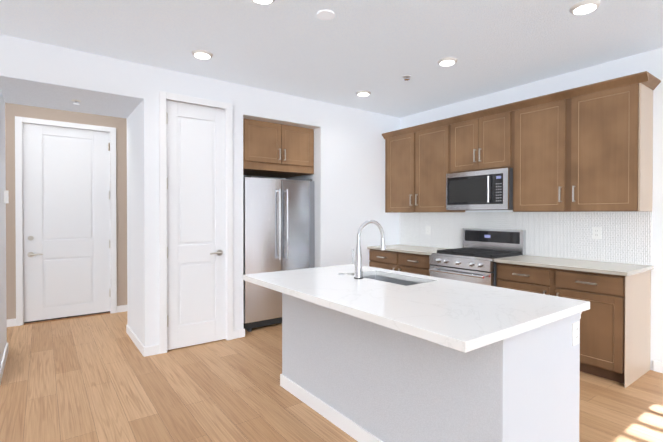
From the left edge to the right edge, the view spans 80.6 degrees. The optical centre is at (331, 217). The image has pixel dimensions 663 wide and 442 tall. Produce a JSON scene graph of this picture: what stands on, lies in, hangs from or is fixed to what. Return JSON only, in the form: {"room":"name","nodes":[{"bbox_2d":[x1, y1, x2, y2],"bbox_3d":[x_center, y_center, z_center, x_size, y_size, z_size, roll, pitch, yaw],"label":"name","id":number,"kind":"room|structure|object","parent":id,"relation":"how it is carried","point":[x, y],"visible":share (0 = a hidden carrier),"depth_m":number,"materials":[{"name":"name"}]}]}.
{"room":"kitchen","nodes":[
{"label":"kitchen","id":0,"kind":"room"},
{"bbox_2d":[0,34,399,364],"bbox_3d":[-2.482,-0.063,3.807,7.980,2.787,0.950,0,1,-37],"label":"wall","id":1,"kind":"structure","parent":0,"point":[38,80],"depth_m":4.30,"materials":[{"name":"white paint"}]},
{"bbox_2d":[0,343,7,374],"bbox_3d":[-2.924,1.287,3.490,0.013,0.092,0.950,0,1,-37],"label":"baseboard","id":2,"kind":"structure","parent":1,"relation":"attached to","point":[4,358],"depth_m":3.47,"materials":[{"name":"white wood"}]},
{"bbox_2d":[4,190,8,202],"bbox_3d":[-3.079,-0.193,3.700,0.030,0.120,0.090,0,1,-37],"label":"light switch","id":3,"kind":"object","parent":1,"relation":"attached to","point":[6,193],"depth_m":3.67,"materials":[{"name":"white plastic"}]},
{"bbox_2d":[7,318,15,326],"bbox_3d":[-5.236,1.285,3.731,3.470,0.092,0.013,0,1,-37],"label":"baseboard","id":4,"kind":"structure","parent":1,"relation":"attached to","point":[10,322],"depth_m":4.73,"materials":[{"name":"white wood"}]},
{"bbox_2d":[15,116,116,325],"bbox_3d":[-3.428,0.045,5.106,1.083,2.550,0.098,0,1,-37],"label":"door frame","id":5,"kind":"structure","parent":1,"relation":"attached to","point":[19,121],"depth_m":4.83,"materials":[{"name":"white wood"}]},
{"bbox_2d":[23,123,110,322],"bbox_3d":[-3.409,0.071,5.080,0.936,2.472,0.112,0,1,-37],"label":"entry door","id":6,"kind":"structure","parent":1,"relation":"in","point":[66,217],"depth_m":5.07,"materials":[{"name":"white paint"}]},
{"bbox_2d":[117,305,126,312],"bbox_3d":[-1.585,1.264,6.433,3.447,0.092,0.013,0,1,-37],"label":"baseboard","id":7,"kind":"structure","parent":1,"relation":"attached to","point":[123,308],"depth_m":5.44,"materials":[{"name":"white wood"}]},
{"bbox_2d":[126,325,146,356],"bbox_3d":[-2.070,1.282,4.114,0.013,0.092,0.963,0,1,-37],"label":"baseboard","id":8,"kind":"structure","parent":1,"relation":"attached to","point":[143,350],"depth_m":4.01,"materials":[{"name":"white wood"}]},
{"bbox_2d":[166,100,225,349],"bbox_3d":[-1.379,0.078,4.029,0.612,2.477,0.102,0,1,-37],"label":"pantry door","id":9,"kind":"structure","parent":1,"relation":"in","point":[196,231],"depth_m":4.03,"materials":[{"name":"white paint"}]},
{"bbox_2d":[159,91,232,353],"bbox_3d":[-1.391,0.051,4.051,0.748,2.556,0.078,0,1,-37],"label":"door frame","id":10,"kind":"structure","parent":1,"relation":"attached to","point":[163,98],"depth_m":3.90,"materials":[{"name":"white wood"}]},
{"bbox_2d":[243,118,313,177],"bbox_3d":[-0.846,-0.852,5.026,1.038,0.576,0.778,0,1,-37],"label":"upper cabinet","id":11,"kind":"object","parent":1,"relation":"attached to","point":[277,150],"visible":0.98,"depth_m":4.75,"materials":[{"name":"brown wood"}]},
{"bbox_2d":[0,311,662,441],"bbox_3d":[-0.578,1.401,1.246,8.280,0.100,9.830,0,1,-37],"label":"floor","id":12,"kind":"structure","parent":0,"point":[98,378],"depth_m":2.94,"materials":[{"name":"brown wood"}]},
{"bbox_2d":[243,175,314,331],"bbox_3d":[-0.805,0.416,5.035,0.963,1.807,0.798,0,1,-37],"label":"refrigerator","id":13,"kind":"object","parent":12,"relation":"on","point":[278,224],"visible":0.48,"depth_m":4.68,"materials":[{"name":"grey metal"}]},
{"bbox_2d":[367,248,429,275],"bbox_3d":[1.101,0.877,5.175,0.618,0.882,1.120,0,1,-37],"label":"base cabinet","id":14,"kind":"object","parent":12,"relation":"on","point":[407,262],"depth_m":4.96,"materials":[{"name":"brown wood"}]},
{"bbox_2d":[371,244,448,255],"bbox_3d":[1.090,0.421,5.163,0.646,0.030,1.122,0,1,-37],"label":"countertop","id":15,"kind":"structure","parent":14,"relation":"on","point":[419,250],"depth_m":5.10,"materials":[{"name":"white stone"}]},
{"bbox_2d":[280,292,581,441],"bbox_3d":[0.472,0.908,2.592,0.811,0.864,1.866,0,1,-37],"label":"kitchen island","id":16,"kind":"object","parent":12,"relation":"on","point":[372,354],"depth_m":1.99,"materials":[{"name":"white wood"}]},
{"bbox_2d":[243,264,589,355],"bbox_3d":[0.340,0.456,2.495,1.085,0.040,1.933,0,1,-37],"label":"island countertop","id":17,"kind":"structure","parent":16,"relation":"on","point":[460,316],"depth_m":2.02,"materials":[{"name":"white stone"}]},
{"bbox_2d":[338,220,385,278],"bbox_3d":[0.227,0.225,2.922,0.291,0.415,0.255,0,1,-37],"label":"faucet","id":18,"kind":"object","parent":17,"relation":"on","point":[358,274],"depth_m":2.78,"materials":[{"name":"silver metal"}]},
{"bbox_2d":[363,275,420,285],"bbox_3d":[0.419,0.578,2.843,0.344,0.210,0.654,0,1,-37],"label":"sink","id":19,"kind":"object","parent":17,"relation":"in","point":[405,281],"depth_m":3.02,"materials":[{"name":"silver metal"}]},
{"bbox_2d":[429,228,525,286],"bbox_3d":[1.603,0.733,4.371,0.746,1.185,0.758,0,1,-37],"label":"range","id":20,"kind":"object","parent":12,"relation":"on","point":[471,260],"visible":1,"depth_m":4.29,"materials":[{"name":"grey metal"}]},
{"bbox_2d":[496,264,653,387],"bbox_3d":[2.215,0.889,3.670,0.618,0.882,1.090,0,1,-37],"label":"base cabinet","id":21,"kind":"object","parent":12,"relation":"on","point":[615,328],"depth_m":3.23,"materials":[{"name":"brown wood"}]},
{"bbox_2d":[495,256,653,275],"bbox_3d":[2.209,0.433,3.651,0.646,0.030,1.110,0,1,-37],"label":"countertop","id":22,"kind":"structure","parent":21,"relation":"on","point":[608,268],"depth_m":3.48,"materials":[{"name":"white stone"}]},
{"bbox_2d":[0,0,662,117],"bbox_3d":[-0.578,-1.486,1.224,8.280,0.100,9.830,0,1,-37],"label":"ceiling","id":23,"kind":"structure","parent":0,"point":[379,49],"depth_m":3.19,"materials":[{"name":"white paint"}]},
{"bbox_2d":[71,99,80,104],"bbox_3d":[-2.467,-1.114,3.778,0.080,0.034,0.080,0,1,-43],"label":"detector","id":24,"kind":"object","parent":23,"relation":"attached to","point":[76,101],"depth_m":3.77,"materials":[{"name":"white plastic"}]},
{"bbox_2d":[191,49,212,58],"bbox_3d":[-1.148,-1.442,3.472,0.183,0.023,0.183,0,1,-43],"label":"recessed light","id":25,"kind":"object","parent":23,"relation":"in","point":[199,53],"depth_m":3.43,"materials":[{"name":"white plastic"}]},
{"bbox_2d":[252,0,274,3],"bbox_3d":[-0.449,-1.435,2.546,0.183,0.023,0.183,0,1,-43],"label":"recessed light","id":26,"kind":"object","parent":23,"relation":"in","point":[257,1],"depth_m":2.58,"materials":[{"name":"white plastic"}]},
{"bbox_2d":[317,9,333,19],"bbox_3d":[-0.041,-1.442,2.785,0.123,0.011,0.123,0,0,9],"label":"smoke detector","id":27,"kind":"object","parent":23,"relation":"in","point":[325,14],"depth_m":2.77,"materials":[{"name":"white plastic"}]},
{"bbox_2d":[356,90,370,95],"bbox_3d":[0.374,-1.451,4.585,0.183,0.023,0.183,0,0,14],"label":"recessed light","id":28,"kind":"object","parent":23,"relation":"in","point":[362,92],"depth_m":4.54,"materials":[{"name":"white plastic"}]},
{"bbox_2d":[403,75,410,80],"bbox_3d":[0.779,-1.441,4.046,0.080,0.034,0.080,0,1,-43],"label":"detector","id":29,"kind":"object","parent":23,"relation":"attached to","point":[407,77],"depth_m":4.03,"materials":[{"name":"white plastic"}]},
{"bbox_2d":[437,57,457,65],"bbox_3d":[1.076,-1.443,3.637,0.183,0.023,0.183,0,1,-43],"label":"recessed light","id":30,"kind":"object","parent":23,"relation":"in","point":[447,61],"depth_m":3.60,"materials":[{"name":"white plastic"}]},
{"bbox_2d":[569,0,600,14],"bbox_3d":[1.738,-1.436,2.683,0.183,0.023,0.183,0,1,-43],"label":"recessed light","id":31,"kind":"object","parent":23,"relation":"in","point":[584,7],"depth_m":2.65,"materials":[{"name":"white plastic"}]},
{"bbox_2d":[400,47,662,369],"bbox_3d":[2.647,-0.062,3.710,0.149,2.787,9.690,0,1,-37],"label":"wall","id":32,"kind":"structure","parent":0,"point":[629,237],"depth_m":3.86,"materials":[{"name":"white paint"}]},
{"bbox_2d":[382,123,464,212],"bbox_3d":[1.242,-0.601,5.222,0.322,1.069,1.195,0,1,-37],"label":"upper cabinet","id":33,"kind":"object","parent":32,"relation":"attached to","point":[417,163],"depth_m":5.09,"materials":[{"name":"brown wood"}]},
{"bbox_2d":[426,226,429,234],"bbox_3d":[1.326,0.179,5.365,0.008,0.116,0.072,0,1,-37],"label":"electrical outlet plate","id":34,"kind":"object","parent":32,"relation":"attached to","point":[427,227],"depth_m":5.36,"materials":[{"name":"white plastic"}]},
{"bbox_2d":[454,107,513,172],"bbox_3d":[1.782,-0.826,4.489,0.322,0.607,0.777,0,1,-37],"label":"upper cabinet","id":35,"kind":"object","parent":32,"relation":"attached to","point":[481,142],"depth_m":4.33,"materials":[{"name":"brown wood"}]},
{"bbox_2d":[446,168,512,209],"bbox_3d":[1.733,-0.299,4.457,0.444,0.434,0.770,0,1,-37],"label":"microwave","id":36,"kind":"object","parent":35,"relation":"attached to","point":[491,189],"visible":0.96,"depth_m":4.29,"materials":[{"name":"grey metal"}]},
{"bbox_2d":[510,79,653,211],"bbox_3d":[2.338,-0.590,3.741,0.322,1.069,1.090,0,1,-37],"label":"upper cabinet","id":37,"kind":"object","parent":32,"relation":"attached to","point":[587,148],"depth_m":3.52,"materials":[{"name":"brown wood"}]},
{"bbox_2d":[593,227,600,238],"bbox_3d":[2.534,0.151,3.733,0.008,0.116,0.072,0,1,-37],"label":"electrical outlet plate","id":38,"kind":"object","parent":32,"relation":"attached to","point":[596,232],"depth_m":3.73,"materials":[{"name":"white plastic"}]},
{"bbox_2d":[653,360,662,372],"bbox_3d":[4.134,1.302,1.592,0.013,0.092,4.500,0,1,-37],"label":"baseboard","id":39,"kind":"structure","parent":32,"relation":"attached to","point":[657,366],"depth_m":3.37,"materials":[{"name":"white wood"}]}
]}

